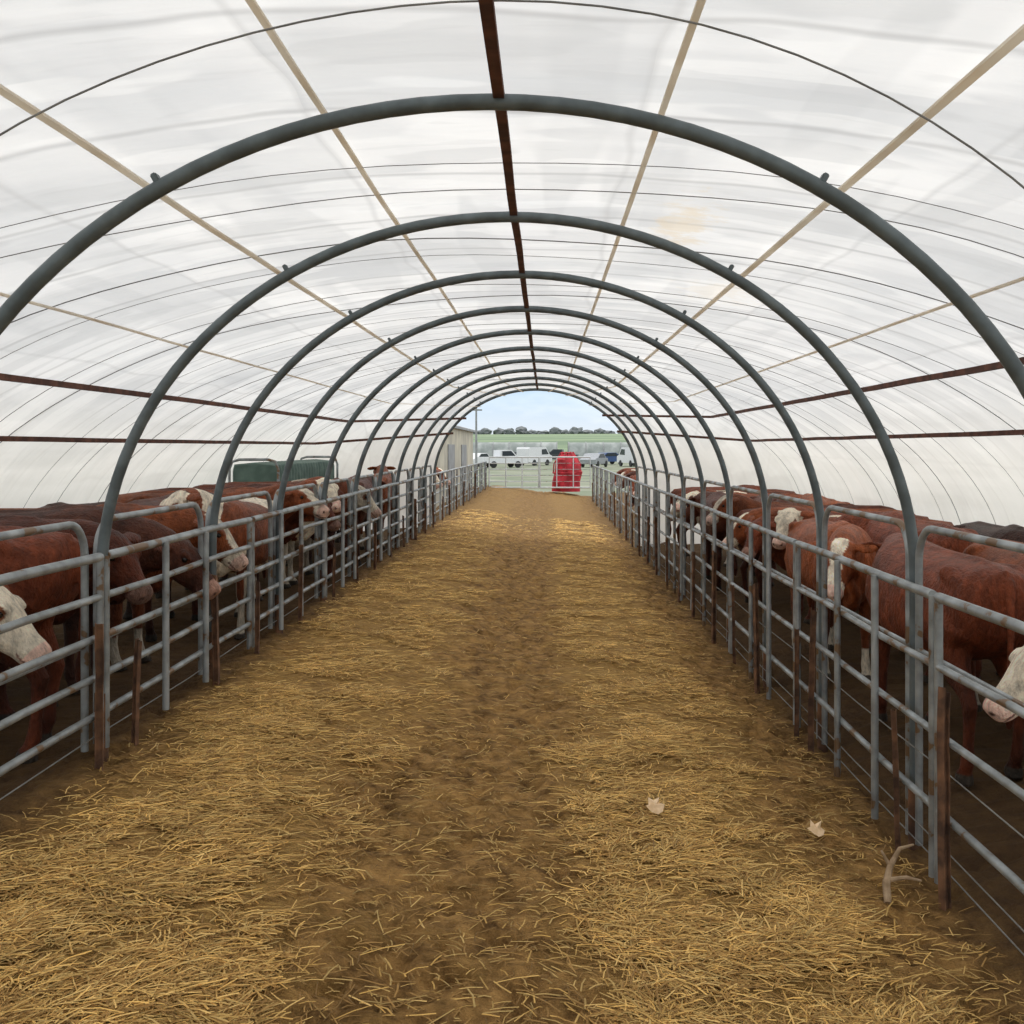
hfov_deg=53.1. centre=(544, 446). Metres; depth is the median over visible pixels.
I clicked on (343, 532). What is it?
fence panel
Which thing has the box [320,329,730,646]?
steel arch
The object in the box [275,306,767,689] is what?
steel arch
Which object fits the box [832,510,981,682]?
cow
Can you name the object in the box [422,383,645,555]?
steel arch
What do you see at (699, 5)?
purlin
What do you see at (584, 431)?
tree
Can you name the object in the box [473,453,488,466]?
car
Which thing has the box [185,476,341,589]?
cow
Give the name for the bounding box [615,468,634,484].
cow
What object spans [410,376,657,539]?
steel arch
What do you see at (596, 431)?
tree
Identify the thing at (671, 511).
cow
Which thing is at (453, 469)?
fence panel
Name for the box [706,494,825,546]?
cow
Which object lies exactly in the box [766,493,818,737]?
gate
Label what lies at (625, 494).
stake
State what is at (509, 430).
tree
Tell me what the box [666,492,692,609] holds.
fence panel
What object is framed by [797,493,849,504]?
cow
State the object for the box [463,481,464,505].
stake
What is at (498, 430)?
tree
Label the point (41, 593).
cow
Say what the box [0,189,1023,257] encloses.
rib
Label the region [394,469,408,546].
gate
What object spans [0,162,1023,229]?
rib
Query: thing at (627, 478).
fence panel
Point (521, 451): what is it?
van
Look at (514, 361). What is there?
steel arch
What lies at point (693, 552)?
stake
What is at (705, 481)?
gate
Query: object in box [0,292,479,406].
purlin
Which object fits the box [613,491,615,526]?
stake
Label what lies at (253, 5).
purlin
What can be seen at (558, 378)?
rib
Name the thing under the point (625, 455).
van
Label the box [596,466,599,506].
fence panel
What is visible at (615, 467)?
ground
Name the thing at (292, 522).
cow
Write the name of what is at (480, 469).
fence panel
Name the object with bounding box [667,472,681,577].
gate
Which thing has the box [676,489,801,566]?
cow
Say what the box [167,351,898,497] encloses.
rib
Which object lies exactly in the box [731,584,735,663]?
stake
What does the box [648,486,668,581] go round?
fence panel
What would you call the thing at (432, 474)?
fence panel
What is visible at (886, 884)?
branch
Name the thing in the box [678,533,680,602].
stake
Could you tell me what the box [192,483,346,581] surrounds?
cow
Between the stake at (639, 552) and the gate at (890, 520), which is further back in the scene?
the stake at (639, 552)
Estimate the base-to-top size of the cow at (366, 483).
1.217 m
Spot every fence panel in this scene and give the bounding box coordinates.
[0,553,103,799]
[104,517,251,747]
[246,499,325,647]
[326,489,369,596]
[370,482,398,566]
[399,477,419,546]
[420,473,435,532]
[436,470,447,519]
[448,468,457,511]
[458,466,465,504]
[466,464,471,499]
[472,463,477,494]
[478,462,482,491]
[483,461,486,488]
[592,465,595,502]
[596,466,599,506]
[600,467,603,511]
[604,469,609,517]
[610,471,616,526]
[616,474,624,535]
[625,477,635,543]
[635,481,650,558]
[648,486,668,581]
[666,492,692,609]
[691,502,730,651]
[729,516,797,724]
[795,541,936,877]
[934,593,1023,955]
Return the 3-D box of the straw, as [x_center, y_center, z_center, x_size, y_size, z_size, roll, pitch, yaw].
[-0.222,1.789,14.362,4.284,0.519,23.430,0,0,0]
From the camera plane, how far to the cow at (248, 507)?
8.56 m
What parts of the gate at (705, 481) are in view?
rail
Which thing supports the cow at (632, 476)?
on the floor
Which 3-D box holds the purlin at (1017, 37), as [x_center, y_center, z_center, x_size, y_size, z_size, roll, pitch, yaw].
[1.209,-1.069,9.984,0.770,0.052,21.957,0,0,-2]
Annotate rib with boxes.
[0,0,1023,188]
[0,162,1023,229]
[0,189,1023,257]
[0,284,1023,421]
[0,295,1023,442]
[1,254,1023,358]
[11,238,1023,329]
[23,314,1023,507]
[57,323,995,523]
[98,336,960,523]
[129,340,943,520]
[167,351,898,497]
[187,356,883,505]
[234,364,853,502]
[271,373,824,496]
[286,378,799,492]
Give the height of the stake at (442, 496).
0.630 m
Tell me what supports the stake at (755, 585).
on the floor
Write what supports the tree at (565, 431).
on the field
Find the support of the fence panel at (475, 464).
on the floor
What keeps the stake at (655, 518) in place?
on the floor
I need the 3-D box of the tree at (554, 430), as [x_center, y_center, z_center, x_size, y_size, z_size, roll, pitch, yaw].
[3.414,-5.107,372.841,5.075,4.472,4.043,0,0,43]
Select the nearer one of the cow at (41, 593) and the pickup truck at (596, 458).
the cow at (41, 593)
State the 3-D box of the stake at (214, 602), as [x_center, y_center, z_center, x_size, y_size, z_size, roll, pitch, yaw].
[-2.210,1.265,6.863,0.045,0.824,0.045,-1,1,1]
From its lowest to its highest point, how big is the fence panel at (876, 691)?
1.338 m
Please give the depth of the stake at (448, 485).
23.67 m
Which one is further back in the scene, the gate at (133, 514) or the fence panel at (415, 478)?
the fence panel at (415, 478)
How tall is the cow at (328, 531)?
1.127 m
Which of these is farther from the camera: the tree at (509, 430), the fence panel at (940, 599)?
the tree at (509, 430)
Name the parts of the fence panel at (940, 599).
rail, rail, rail, rail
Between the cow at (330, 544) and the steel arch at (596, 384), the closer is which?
the cow at (330, 544)
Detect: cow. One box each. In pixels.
[0,503,248,672]
[0,504,220,694]
[0,515,152,720]
[0,526,80,763]
[0,585,51,663]
[40,502,132,618]
[117,484,329,605]
[128,491,213,641]
[141,484,340,598]
[159,488,272,638]
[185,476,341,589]
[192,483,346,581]
[225,479,381,574]
[285,530,329,565]
[330,475,385,565]
[331,478,339,542]
[359,465,395,549]
[436,467,450,484]
[436,475,442,487]
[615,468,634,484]
[615,469,635,485]
[620,471,635,488]
[629,475,635,490]
[629,494,634,506]
[670,485,759,556]
[670,490,780,554]
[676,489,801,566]
[677,487,795,557]
[686,491,743,590]
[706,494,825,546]
[722,505,914,612]
[734,503,895,602]
[741,509,928,624]
[749,494,796,585]
[771,506,954,549]
[784,518,877,680]
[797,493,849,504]
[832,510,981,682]
[861,533,1023,786]
[953,521,1023,675]
[963,539,1023,711]
[983,646,1023,722]
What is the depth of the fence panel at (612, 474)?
27.09 m
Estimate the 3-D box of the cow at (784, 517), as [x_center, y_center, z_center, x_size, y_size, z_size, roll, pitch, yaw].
[3.153,1.227,10.259,2.100,1.288,0.650,0,0,-12]
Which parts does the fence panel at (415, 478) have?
rail, rail, rail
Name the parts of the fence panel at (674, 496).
rail, rail, rail, rail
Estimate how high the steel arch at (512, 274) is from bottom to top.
3.293 m
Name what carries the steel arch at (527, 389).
on the floor
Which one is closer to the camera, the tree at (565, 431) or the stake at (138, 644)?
the stake at (138, 644)
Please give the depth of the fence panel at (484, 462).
37.98 m
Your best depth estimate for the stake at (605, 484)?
29.91 m
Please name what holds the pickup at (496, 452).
on the ground
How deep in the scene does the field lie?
282.45 m
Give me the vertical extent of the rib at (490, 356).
3.027 m
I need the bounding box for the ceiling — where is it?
[0,0,1023,526]
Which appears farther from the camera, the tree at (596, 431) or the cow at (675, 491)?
the tree at (596, 431)
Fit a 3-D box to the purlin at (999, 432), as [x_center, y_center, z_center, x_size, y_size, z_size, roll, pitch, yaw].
[3.594,-0.215,10.070,2.019,0.252,22.058,0,0,-6]
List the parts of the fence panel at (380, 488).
rail, rail, rail, rail, rail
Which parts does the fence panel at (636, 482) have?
rail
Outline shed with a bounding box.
[436,425,475,507]
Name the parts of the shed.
door, door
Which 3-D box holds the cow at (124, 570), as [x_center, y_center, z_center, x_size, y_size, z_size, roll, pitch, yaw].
[-3.429,1.019,6.146,2.224,1.208,0.652,0,0,-2]
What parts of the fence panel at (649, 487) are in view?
rail, rail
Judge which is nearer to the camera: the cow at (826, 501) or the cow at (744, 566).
the cow at (744, 566)
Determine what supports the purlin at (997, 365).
attached to the steel arch at (527, 389)
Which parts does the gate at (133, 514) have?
rail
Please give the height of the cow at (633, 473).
1.244 m
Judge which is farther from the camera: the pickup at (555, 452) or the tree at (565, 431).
the tree at (565, 431)
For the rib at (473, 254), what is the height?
3.026 m
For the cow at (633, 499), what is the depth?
25.12 m
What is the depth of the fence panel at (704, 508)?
11.42 m
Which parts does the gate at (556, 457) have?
rail, rail, rail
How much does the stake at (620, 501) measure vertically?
0.911 m
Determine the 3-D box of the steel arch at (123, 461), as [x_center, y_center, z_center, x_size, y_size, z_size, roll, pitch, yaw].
[-0.187,0.446,5.220,4.213,3.293,0.068,0,0,0]
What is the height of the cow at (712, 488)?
1.206 m
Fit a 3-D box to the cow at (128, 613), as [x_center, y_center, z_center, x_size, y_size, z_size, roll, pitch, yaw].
[-4.110,1.052,8.917,0.630,1.155,2.115,0,0,4]
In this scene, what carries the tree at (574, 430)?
on the field
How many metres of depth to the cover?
19.68 m
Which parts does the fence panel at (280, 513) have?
rail, rail, rail, rail, rail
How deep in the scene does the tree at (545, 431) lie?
374.56 m
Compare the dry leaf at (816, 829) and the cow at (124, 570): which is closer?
the dry leaf at (816, 829)
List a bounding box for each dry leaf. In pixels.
[646,797,664,813]
[807,820,824,836]
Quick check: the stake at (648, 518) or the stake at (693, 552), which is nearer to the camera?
the stake at (693, 552)
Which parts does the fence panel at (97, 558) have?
rail, rail, rail, rail, rail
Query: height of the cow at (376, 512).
1.219 m
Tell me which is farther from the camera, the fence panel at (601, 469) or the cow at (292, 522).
the fence panel at (601, 469)
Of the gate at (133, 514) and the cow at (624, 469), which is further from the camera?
the cow at (624, 469)
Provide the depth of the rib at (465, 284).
7.56 m
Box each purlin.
[0,84,505,395]
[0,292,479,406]
[0,373,465,421]
[0,432,452,444]
[245,0,522,391]
[478,0,537,388]
[549,0,705,391]
[565,24,1023,395]
[588,276,1023,405]
[602,357,1023,417]
[617,429,1023,441]
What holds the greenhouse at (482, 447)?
on the ground
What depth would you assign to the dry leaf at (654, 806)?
5.04 m
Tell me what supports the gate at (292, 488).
on the floor
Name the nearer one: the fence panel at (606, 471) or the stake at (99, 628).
the stake at (99, 628)
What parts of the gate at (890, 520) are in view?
rail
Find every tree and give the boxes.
[480,428,491,433]
[493,427,503,433]
[503,428,515,433]
[516,426,526,433]
[524,430,538,433]
[538,430,548,433]
[549,427,561,433]
[560,429,569,433]
[569,427,583,433]
[583,430,593,433]
[593,428,606,433]
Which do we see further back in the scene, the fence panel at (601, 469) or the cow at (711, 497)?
the fence panel at (601, 469)
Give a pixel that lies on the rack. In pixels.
(272, 471)
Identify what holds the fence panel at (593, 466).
on the floor
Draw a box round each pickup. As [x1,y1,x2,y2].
[477,450,527,467]
[549,449,577,458]
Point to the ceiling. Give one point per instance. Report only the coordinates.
(160, 118)
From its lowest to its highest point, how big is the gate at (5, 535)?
1.169 m
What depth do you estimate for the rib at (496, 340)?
11.58 m
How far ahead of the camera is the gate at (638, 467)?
20.79 m
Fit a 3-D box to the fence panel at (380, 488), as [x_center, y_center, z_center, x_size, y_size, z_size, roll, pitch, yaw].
[-2.232,1.028,14.320,0.081,1.004,2.610,0,0,0]
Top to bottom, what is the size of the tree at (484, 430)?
4.051 m
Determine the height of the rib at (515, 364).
3.026 m
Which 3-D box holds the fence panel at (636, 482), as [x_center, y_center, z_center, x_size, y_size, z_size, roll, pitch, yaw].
[1.799,1.331,19.088,0.082,1.338,2.610,0,0,0]
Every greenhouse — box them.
[473,442,556,459]
[568,442,628,458]
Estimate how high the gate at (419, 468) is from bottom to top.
1.169 m
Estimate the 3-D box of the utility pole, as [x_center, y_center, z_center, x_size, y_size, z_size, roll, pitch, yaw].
[-4.700,-0.380,70.000,0.800,5.000,0.180,0,0,0]
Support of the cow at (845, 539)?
on the floor
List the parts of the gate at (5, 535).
rail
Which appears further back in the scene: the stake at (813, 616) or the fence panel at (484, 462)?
the fence panel at (484, 462)
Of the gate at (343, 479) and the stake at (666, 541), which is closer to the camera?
the gate at (343, 479)
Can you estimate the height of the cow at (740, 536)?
1.211 m
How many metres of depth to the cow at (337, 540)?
17.29 m
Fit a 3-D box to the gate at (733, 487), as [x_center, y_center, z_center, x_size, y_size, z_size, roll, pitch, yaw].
[1.881,1.190,9.570,0.036,1.619,1.638,0,0,0]
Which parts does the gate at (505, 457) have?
rail, rail, rail, rail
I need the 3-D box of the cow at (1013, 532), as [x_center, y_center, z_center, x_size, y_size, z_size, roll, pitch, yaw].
[3.903,1.246,8.608,0.660,1.210,2.216,0,0,6]
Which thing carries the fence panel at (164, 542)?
on the floor
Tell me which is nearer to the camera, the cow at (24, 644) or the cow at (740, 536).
the cow at (24, 644)
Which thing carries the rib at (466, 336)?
attached to the ceiling
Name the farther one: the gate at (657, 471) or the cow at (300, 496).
the gate at (657, 471)
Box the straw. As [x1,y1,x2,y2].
[0,509,1023,1023]
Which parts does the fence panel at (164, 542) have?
rail, rail, rail, rail, rail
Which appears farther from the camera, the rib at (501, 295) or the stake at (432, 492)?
the stake at (432, 492)
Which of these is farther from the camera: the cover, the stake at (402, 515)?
the cover
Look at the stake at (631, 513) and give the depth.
20.71 m
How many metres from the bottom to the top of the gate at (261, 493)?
1.169 m
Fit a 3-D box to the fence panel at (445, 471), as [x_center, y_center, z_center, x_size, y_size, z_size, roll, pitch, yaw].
[-2.232,1.028,22.150,0.081,1.004,2.610,0,0,0]
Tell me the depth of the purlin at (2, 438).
10.86 m
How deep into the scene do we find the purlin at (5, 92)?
4.18 m
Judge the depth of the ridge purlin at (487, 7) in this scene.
3.79 m
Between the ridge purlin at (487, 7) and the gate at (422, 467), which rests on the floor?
the gate at (422, 467)
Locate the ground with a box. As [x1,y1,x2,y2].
[473,459,634,495]
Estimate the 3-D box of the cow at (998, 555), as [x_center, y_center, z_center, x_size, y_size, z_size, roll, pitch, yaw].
[3.233,1.238,6.377,0.679,1.272,2.399,0,0,-2]
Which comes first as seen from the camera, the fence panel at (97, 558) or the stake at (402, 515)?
the fence panel at (97, 558)
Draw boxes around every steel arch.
[0,93,1023,398]
[94,211,921,850]
[209,270,827,752]
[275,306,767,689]
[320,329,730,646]
[352,346,706,619]
[377,359,685,597]
[395,368,670,579]
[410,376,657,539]
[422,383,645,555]
[433,388,638,546]
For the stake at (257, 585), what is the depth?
7.79 m
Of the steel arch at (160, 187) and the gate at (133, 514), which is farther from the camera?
the gate at (133, 514)
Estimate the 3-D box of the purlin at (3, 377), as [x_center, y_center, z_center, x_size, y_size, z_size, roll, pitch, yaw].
[-3.437,-0.522,10.044,1.745,0.170,22.028,0,0,5]
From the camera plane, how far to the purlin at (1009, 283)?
6.95 m
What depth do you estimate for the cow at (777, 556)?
10.76 m
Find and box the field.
[473,434,625,451]
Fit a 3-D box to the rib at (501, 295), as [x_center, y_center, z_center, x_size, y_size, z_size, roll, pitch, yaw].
[-0.187,0.306,8.088,9.446,3.027,0.316,0,0,0]
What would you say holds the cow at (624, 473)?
on the floor
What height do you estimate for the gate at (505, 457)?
1.263 m
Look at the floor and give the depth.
5.41 m
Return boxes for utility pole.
[473,408,481,462]
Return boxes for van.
[516,447,551,465]
[617,447,634,466]
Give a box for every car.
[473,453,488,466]
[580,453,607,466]
[602,452,618,464]
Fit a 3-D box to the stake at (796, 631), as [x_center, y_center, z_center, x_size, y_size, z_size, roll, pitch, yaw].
[1.761,1.723,7.164,0.035,0.911,0.032,0,2,20]
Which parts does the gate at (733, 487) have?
rail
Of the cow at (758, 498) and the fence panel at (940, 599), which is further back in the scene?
the cow at (758, 498)
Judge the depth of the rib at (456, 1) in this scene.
2.74 m
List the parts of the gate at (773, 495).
rail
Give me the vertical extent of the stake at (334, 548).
0.630 m
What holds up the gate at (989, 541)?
on the floor
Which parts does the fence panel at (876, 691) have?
rail, rail, rail, rail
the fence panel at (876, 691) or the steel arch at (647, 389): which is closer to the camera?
the fence panel at (876, 691)
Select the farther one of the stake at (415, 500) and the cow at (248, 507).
the stake at (415, 500)
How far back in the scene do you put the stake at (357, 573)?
11.99 m
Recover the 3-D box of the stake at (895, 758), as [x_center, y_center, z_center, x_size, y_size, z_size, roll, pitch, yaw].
[1.761,1.729,5.133,0.035,0.826,0.029,-1,-1,23]
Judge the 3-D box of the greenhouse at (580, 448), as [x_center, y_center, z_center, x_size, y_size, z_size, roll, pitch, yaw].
[13.000,0.611,176.000,18.139,3.042,4.658,0,0,0]
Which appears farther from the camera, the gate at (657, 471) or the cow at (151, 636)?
the gate at (657, 471)
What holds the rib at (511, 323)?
attached to the ceiling
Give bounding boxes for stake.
[94,623,103,770]
[131,638,141,745]
[210,574,219,685]
[254,580,259,653]
[298,545,302,622]
[332,547,335,599]
[355,520,358,582]
[373,522,376,569]
[389,511,391,556]
[402,515,404,546]
[414,499,416,539]
[424,502,425,532]
[432,492,433,527]
[442,496,443,520]
[448,485,450,514]
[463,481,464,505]
[474,473,475,497]
[604,484,605,516]
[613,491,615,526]
[619,501,620,533]
[625,494,626,540]
[631,513,632,546]
[638,506,640,556]
[646,516,649,564]
[654,516,657,574]
[665,539,668,588]
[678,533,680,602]
[691,551,694,617]
[711,550,716,643]
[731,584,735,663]
[752,583,759,693]
[794,628,799,739]
[808,607,816,753]
[890,709,901,852]
[937,687,951,910]
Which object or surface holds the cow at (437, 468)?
on the floor
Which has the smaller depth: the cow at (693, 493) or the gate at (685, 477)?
the gate at (685, 477)
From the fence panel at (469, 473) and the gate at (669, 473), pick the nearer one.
the gate at (669, 473)
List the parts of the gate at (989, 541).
rail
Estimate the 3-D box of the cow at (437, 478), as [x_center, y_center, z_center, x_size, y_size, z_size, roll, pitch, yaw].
[-3.412,1.032,23.026,2.243,1.189,0.635,0,0,-6]
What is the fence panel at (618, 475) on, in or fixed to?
on the floor
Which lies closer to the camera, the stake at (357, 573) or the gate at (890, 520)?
the gate at (890, 520)
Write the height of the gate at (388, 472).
1.169 m
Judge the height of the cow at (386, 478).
1.318 m
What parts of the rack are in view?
frame, frame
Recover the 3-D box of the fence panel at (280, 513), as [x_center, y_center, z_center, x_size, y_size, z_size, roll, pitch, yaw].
[-2.232,1.028,9.100,0.081,1.004,2.610,0,0,0]
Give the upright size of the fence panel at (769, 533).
1.338 m
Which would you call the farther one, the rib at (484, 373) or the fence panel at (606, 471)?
the fence panel at (606, 471)
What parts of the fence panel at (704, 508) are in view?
rail, rail, rail, rail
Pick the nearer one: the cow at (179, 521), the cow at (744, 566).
the cow at (179, 521)
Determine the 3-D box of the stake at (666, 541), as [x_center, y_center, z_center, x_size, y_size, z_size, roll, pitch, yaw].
[1.763,1.748,14.790,0.034,0.826,0.029,-1,0,27]
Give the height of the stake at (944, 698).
1.086 m
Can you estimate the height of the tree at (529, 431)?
3.375 m
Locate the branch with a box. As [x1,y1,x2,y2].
[881,844,921,904]
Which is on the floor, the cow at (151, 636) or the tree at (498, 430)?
the cow at (151, 636)
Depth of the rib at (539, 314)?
9.19 m
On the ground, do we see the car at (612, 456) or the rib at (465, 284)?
the car at (612, 456)
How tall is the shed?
3.040 m
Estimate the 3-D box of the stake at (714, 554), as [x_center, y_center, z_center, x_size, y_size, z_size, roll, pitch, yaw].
[1.765,1.623,10.696,0.044,1.086,0.045,0,1,-16]
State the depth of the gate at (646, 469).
19.05 m
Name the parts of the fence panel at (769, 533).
rail, rail, rail, rail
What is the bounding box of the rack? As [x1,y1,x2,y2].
[228,456,338,481]
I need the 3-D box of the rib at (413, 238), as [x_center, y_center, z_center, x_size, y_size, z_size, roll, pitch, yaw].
[-0.187,0.306,5.919,9.446,3.027,0.205,0,0,0]
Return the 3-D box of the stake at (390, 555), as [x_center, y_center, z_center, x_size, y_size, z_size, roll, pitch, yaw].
[-2.212,1.297,14.611,0.038,0.766,0.041,-2,1,2]
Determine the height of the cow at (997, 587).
1.300 m
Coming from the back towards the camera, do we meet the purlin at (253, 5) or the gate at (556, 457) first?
the gate at (556, 457)
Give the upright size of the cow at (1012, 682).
1.203 m
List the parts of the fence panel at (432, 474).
rail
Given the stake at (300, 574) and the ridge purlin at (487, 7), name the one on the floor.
the stake at (300, 574)
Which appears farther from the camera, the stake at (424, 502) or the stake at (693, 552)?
the stake at (424, 502)
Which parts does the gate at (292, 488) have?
rail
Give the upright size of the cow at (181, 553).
1.244 m
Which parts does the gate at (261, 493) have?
rail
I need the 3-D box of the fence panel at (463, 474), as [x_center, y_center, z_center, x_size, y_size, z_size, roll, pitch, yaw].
[-2.232,1.028,27.370,0.081,1.004,2.610,0,0,0]
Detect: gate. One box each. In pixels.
[0,521,88,751]
[93,502,203,743]
[205,491,272,628]
[273,483,317,625]
[318,478,350,595]
[350,474,374,574]
[375,471,393,547]
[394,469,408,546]
[409,467,421,536]
[421,465,431,521]
[488,456,538,487]
[539,456,590,487]
[637,466,642,544]
[645,468,652,553]
[655,470,666,516]
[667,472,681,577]
[683,476,700,594]
[702,480,726,641]
[729,485,763,679]
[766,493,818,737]
[822,505,908,834]
[915,525,1023,845]
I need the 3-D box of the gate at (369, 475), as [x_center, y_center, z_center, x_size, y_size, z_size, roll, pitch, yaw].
[-2.315,0.946,13.050,0.036,1.169,1.638,0,0,0]
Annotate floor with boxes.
[0,485,1023,1023]
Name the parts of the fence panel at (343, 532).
rail, rail, rail, rail, rail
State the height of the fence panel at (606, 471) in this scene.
1.338 m
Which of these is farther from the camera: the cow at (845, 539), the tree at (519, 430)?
the tree at (519, 430)

